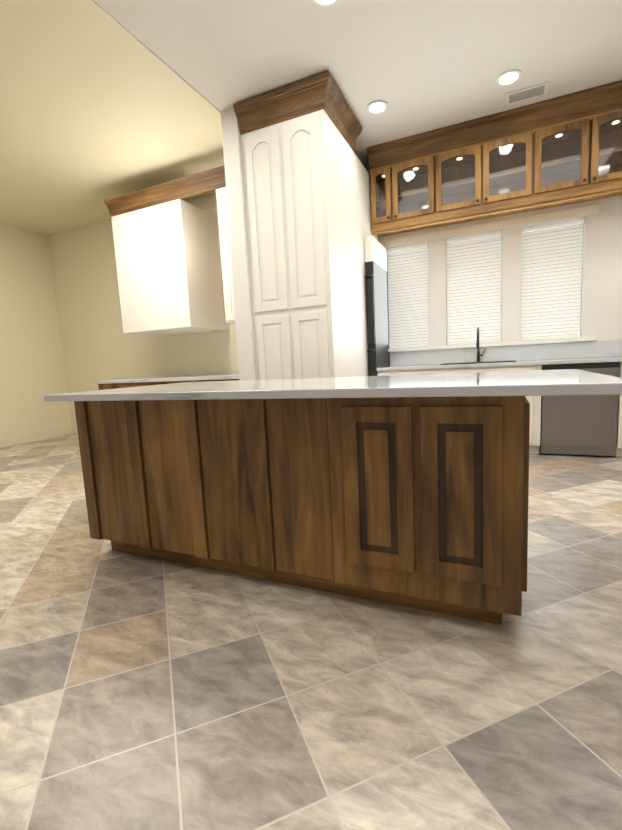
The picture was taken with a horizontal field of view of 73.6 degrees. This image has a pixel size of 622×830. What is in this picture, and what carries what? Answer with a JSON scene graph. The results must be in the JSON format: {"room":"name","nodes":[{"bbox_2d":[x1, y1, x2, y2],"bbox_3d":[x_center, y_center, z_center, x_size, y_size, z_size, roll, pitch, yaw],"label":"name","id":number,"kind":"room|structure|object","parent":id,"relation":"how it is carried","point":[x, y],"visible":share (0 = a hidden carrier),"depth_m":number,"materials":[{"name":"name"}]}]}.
{"room":"kitchen","nodes":[
{"label":"kitchen","id":0,"kind":"room"},
{"bbox_2d":[0,223,72,447],"bbox_3d":[-5.557,-0.902,4.261,0.150,3.320,6.200,0,8,24],"label":"wall","id":1,"kind":"structure","parent":0,"point":[32,371],"depth_m":6.56,"materials":[{"name":"beige paint"}]},
{"bbox_2d":[48,192,238,433],"bbox_3d":[-2.246,-1.312,6.230,4.590,3.320,0.150,0,8,24],"label":"wall","id":2,"kind":"structure","parent":0,"point":[98,344],"depth_m":6.53,"materials":[{"name":"beige paint"}]},
{"bbox_2d":[108,181,229,335],"bbox_3d":[-1.809,-1.904,5.422,1.100,1.610,0.797,0,8,24],"label":"upper cabinet","id":3,"kind":"object","parent":2,"relation":"attached to","point":[173,260],"depth_m":5.06,"materials":[{"name":"white wood"}]},
{"bbox_2d":[221,108,256,379],"bbox_3d":[-0.266,-1.236,4.831,0.166,3.320,1.960,0,8,24],"label":"wall","id":4,"kind":"structure","parent":0,"point":[233,162],"depth_m":3.88,"materials":[{"name":"white paint"}]},
{"bbox_2d":[212,167,235,324],"bbox_3d":[-0.624,-1.896,4.882,0.528,1.610,0.817,0,8,24],"label":"upper cabinet","id":5,"kind":"object","parent":4,"relation":"attached to","point":[223,254],"depth_m":4.60,"materials":[{"name":"white wood"}]},
{"bbox_2d":[0,434,621,829],"bbox_3d":[-0.977,0.738,2.952,9.600,0.060,7.100,0,8,24],"label":"floor","id":6,"kind":"structure","parent":0,"point":[137,692],"depth_m":1.31,"materials":[{"name":"tile"}]},
{"bbox_2d":[96,381,123,389],"bbox_3d":[-2.157,-0.018,5.622,0.461,0.894,1.217,0,8,24],"label":"base cabinet","id":7,"kind":"object","parent":6,"relation":"on","point":[116,384],"depth_m":5.03,"materials":[{"name":"brown wood"}]},
{"bbox_2d":[124,373,238,380],"bbox_3d":[-1.394,-0.473,5.209,2.186,0.036,1.227,0,8,24],"label":"countertop","id":8,"kind":"structure","parent":7,"relation":"on","point":[194,377],"depth_m":4.70,"materials":[{"name":"white stone"}]},
{"bbox_2d":[124,381,147,387],"bbox_3d":[-1.821,-0.016,5.472,0.425,0.894,1.217,0,8,24],"label":"base cabinet","id":9,"kind":"object","parent":6,"relation":"on","point":[127,384],"depth_m":4.86,"materials":[{"name":"brown wood"}]},
{"bbox_2d":[148,381,175,385],"bbox_3d":[-1.421,-0.013,5.294,0.450,0.894,1.217,0,8,24],"label":"base cabinet","id":10,"kind":"object","parent":6,"relation":"on","point":[149,382],"depth_m":4.71,"materials":[{"name":"brown wood"}]},
{"bbox_2d":[176,377,211,382],"bbox_3d":[-1.010,-0.011,5.111,0.450,0.894,1.217,0,8,24],"label":"base cabinet","id":11,"kind":"object","parent":6,"relation":"on","point":[202,379],"depth_m":4.46,"materials":[{"name":"brown wood"}]},
{"bbox_2d":[212,377,238,380],"bbox_3d":[-0.588,-0.008,4.922,0.475,0.894,1.217,0,8,24],"label":"base cabinet","id":12,"kind":"object","parent":6,"relation":"on","point":[213,378],"depth_m":4.34,"materials":[{"name":"brown wood"}]},
{"bbox_2d":[74,396,529,624],"bbox_3d":[-0.070,0.297,2.311,2.215,0.884,1.034,0,8,24],"label":"kitchen island","id":13,"kind":"object","parent":6,"relation":"on","point":[420,503],"visible":0.83,"depth_m":1.71,"materials":[{"name":"brown wood"}]},
{"bbox_2d":[44,369,621,401],"bbox_3d":[-0.018,-0.156,2.194,2.580,0.035,1.120,0,8,24],"label":"island countertop","id":14,"kind":"structure","parent":13,"relation":"on","point":[545,382],"depth_m":1.68,"materials":[{"name":"white stone"}]},
{"bbox_2d":[233,71,378,379],"bbox_3d":[0.176,-1.206,4.493,0.910,3.300,1.817,0,8,24],"label":"pantry","id":15,"kind":"object","parent":6,"relation":"on","point":[307,184],"visible":0.79,"depth_m":3.73,"materials":[{"name":"white wood"}]},
{"bbox_2d":[364,236,389,375],"bbox_3d":[0.794,-0.802,4.890,0.092,2.340,0.706,0,8,24],"label":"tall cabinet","id":16,"kind":"object","parent":6,"relation":"on","point":[376,282],"visible":0.75,"depth_m":4.64,"materials":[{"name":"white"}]},
{"bbox_2d":[377,368,396,375],"bbox_3d":[0.990,-0.089,4.939,0.225,0.895,0.648,0,8,24],"label":"base cabinet","id":17,"kind":"object","parent":6,"relation":"on","point":[380,371],"depth_m":4.60,"materials":[{"name":"white"}]},
{"bbox_2d":[397,368,444,374],"bbox_3d":[1.312,-0.087,4.796,0.480,0.895,0.648,0,8,24],"label":"base cabinet","id":18,"kind":"object","parent":6,"relation":"on","point":[400,371],"depth_m":4.46,"materials":[{"name":"white"}]},
{"bbox_2d":[445,364,544,453],"bbox_3d":[1.916,-0.083,4.526,0.982,0.895,0.648,0,8,24],"label":"base cabinet","id":19,"kind":"object","parent":6,"relation":"on","point":[535,401],"depth_m":4.09,"materials":[{"name":"white"}]},
{"bbox_2d":[393,356,621,367],"bbox_3d":[2.118,-0.542,4.364,2.750,0.035,0.657,0,8,24],"label":"countertop","id":20,"kind":"structure","parent":19,"relation":"on","point":[584,359],"depth_m":4.19,"materials":[{"name":"white stone"}]},
{"bbox_2d":[476,327,485,361],"bbox_3d":[1.891,-0.784,4.636,0.108,0.395,0.213,0,8,24],"label":"faucet","id":21,"kind":"object","parent":20,"relation":"on","point":[478,352],"visible":0.94,"depth_m":4.58,"materials":[{"name":"black metal"}]},
{"bbox_2d":[539,362,619,456],"bbox_3d":[2.631,-0.071,4.157,0.612,0.891,0.646,0,8,24],"label":"dishwasher","id":22,"kind":"object","parent":6,"relation":"on","point":[585,425],"visible":0.6,"depth_m":3.92,"materials":[{"name":"silver metal"}]},
{"bbox_2d":[614,360,621,456],"bbox_3d":[3.167,-0.076,3.968,0.507,0.895,0.648,0,8,24],"label":"base cabinet","id":23,"kind":"object","parent":6,"relation":"on","point":[619,425],"depth_m":3.81,"materials":[{"name":"white"}]},
{"bbox_2d":[0,0,621,234],"bbox_3d":[-1.144,-2.618,2.534,9.600,0.088,7.100,0,8,24],"label":"ceiling","id":24,"kind":"structure","parent":0,"point":[420,66],"depth_m":3.29,"materials":[{"name":"white paint"}]},
{"bbox_2d":[312,0,337,6],"bbox_3d":[0.093,-2.644,2.607,0.189,0.014,0.189,-3,7,0],"label":"recessed light","id":25,"kind":"object","parent":24,"relation":"in","point":[322,3],"depth_m":2.67,"materials":[{"name":"white plastic"}]},
{"bbox_2d":[367,100,387,113],"bbox_3d":[0.609,-2.819,3.810,0.189,0.014,0.189,-1,7,18],"label":"recessed light","id":26,"kind":"object","parent":24,"relation":"in","point":[378,106],"depth_m":3.80,"materials":[{"name":"white"}]},
{"bbox_2d":[496,69,520,85],"bbox_3d":[1.661,-2.832,3.492,0.189,0.014,0.189,-1,7,15],"label":"recessed light","id":27,"kind":"object","parent":24,"relation":"in","point":[508,77],"depth_m":3.48,"materials":[{"name":"white plastic"}]},
{"bbox_2d":[505,81,548,104],"bbox_3d":[1.927,-2.875,3.721,0.340,0.012,0.180,0,8,24],"label":"ceiling vent","id":28,"kind":"object","parent":24,"relation":"in","point":[530,92],"visible":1,"depth_m":3.71,"materials":[{"name":"white metal"}]},
{"bbox_2d":[366,168,621,365],"bbox_3d":[2.194,-1.341,4.689,4.445,3.320,0.200,0,8,24],"label":"wall","id":29,"kind":"structure","parent":0,"point":[601,305],"depth_m":4.33,"materials":[{"name":"white paint"}]},
{"bbox_2d":[366,144,404,236],"bbox_3d":[0.879,-2.545,4.773,0.313,0.816,0.384,0,8,24],"label":"upper cabinet","id":30,"kind":"object","parent":29,"relation":"attached to","point":[383,162],"depth_m":4.61,"materials":[{"name":"brown wood"}]},
{"bbox_2d":[389,248,428,348],"bbox_3d":[1.176,-1.446,5.173,0.594,1.204,0.060,0,8,24],"label":"window","id":31,"kind":"structure","parent":29,"relation":"in","point":[422,248],"depth_m":5.05,"materials":[{"name":"white"}]},
{"bbox_2d":[398,132,445,231],"bbox_3d":[1.171,-2.544,4.643,0.595,0.816,0.384,0,8,24],"label":"upper cabinet","id":32,"kind":"object","parent":29,"relation":"attached to","point":[419,157],"depth_m":4.47,"materials":[{"name":"brown wood"}]},
{"bbox_2d":[446,232,501,344],"bbox_3d":[1.898,-1.442,4.851,0.594,1.204,0.060,0,8,24],"label":"window","id":33,"kind":"structure","parent":29,"relation":"in","point":[500,294],"depth_m":4.75,"materials":[{"name":"white"}]},
{"bbox_2d":[379,204,599,351],"bbox_3d":[1.820,-1.441,4.690,2.370,1.345,0.067,0,8,24],"label":"window trim","id":34,"kind":"structure","parent":29,"relation":"in","point":[525,220],"depth_m":4.56,"materials":[{"name":"white wood"}]},
{"bbox_2d":[387,218,583,347],"bbox_3d":[1.856,-1.433,4.782,2.136,1.196,0.050,0,8,24],"label":"window blinds","id":35,"kind":"object","parent":34,"relation":"attached to","point":[551,283],"visible":0.85,"depth_m":4.71,"materials":[{"name":"white plastic"}]},
{"bbox_2d":[442,104,545,224],"bbox_3d":[1.800,-2.540,4.362,1.054,0.816,0.384,0,8,24],"label":"upper cabinet","id":36,"kind":"object","parent":29,"relation":"attached to","point":[492,166],"depth_m":4.21,"materials":[{"name":"brown wood"}]},
{"bbox_2d":[389,340,621,367],"bbox_3d":[2.096,-0.688,4.704,2.430,0.169,0.020,0,8,24],"label":"backsplash","id":37,"kind":"structure","parent":29,"relation":"attached to","point":[575,350],"depth_m":4.60,"materials":[{"name":"white stone"}]},
{"bbox_2d":[520,223,583,340],"bbox_3d":[2.605,-1.438,4.535,0.584,1.204,0.060,0,8,24],"label":"window","id":38,"kind":"structure","parent":29,"relation":"in","point":[583,223],"depth_m":4.59,"materials":[{"name":"white"}]},
{"bbox_2d":[538,84,621,209],"bbox_3d":[2.611,-2.535,4.001,0.988,0.816,0.384,0,8,24],"label":"upper cabinet","id":39,"kind":"object","parent":29,"relation":"attached to","point":[560,151],"depth_m":3.89,"materials":[{"name":"brown wood"}]}
]}

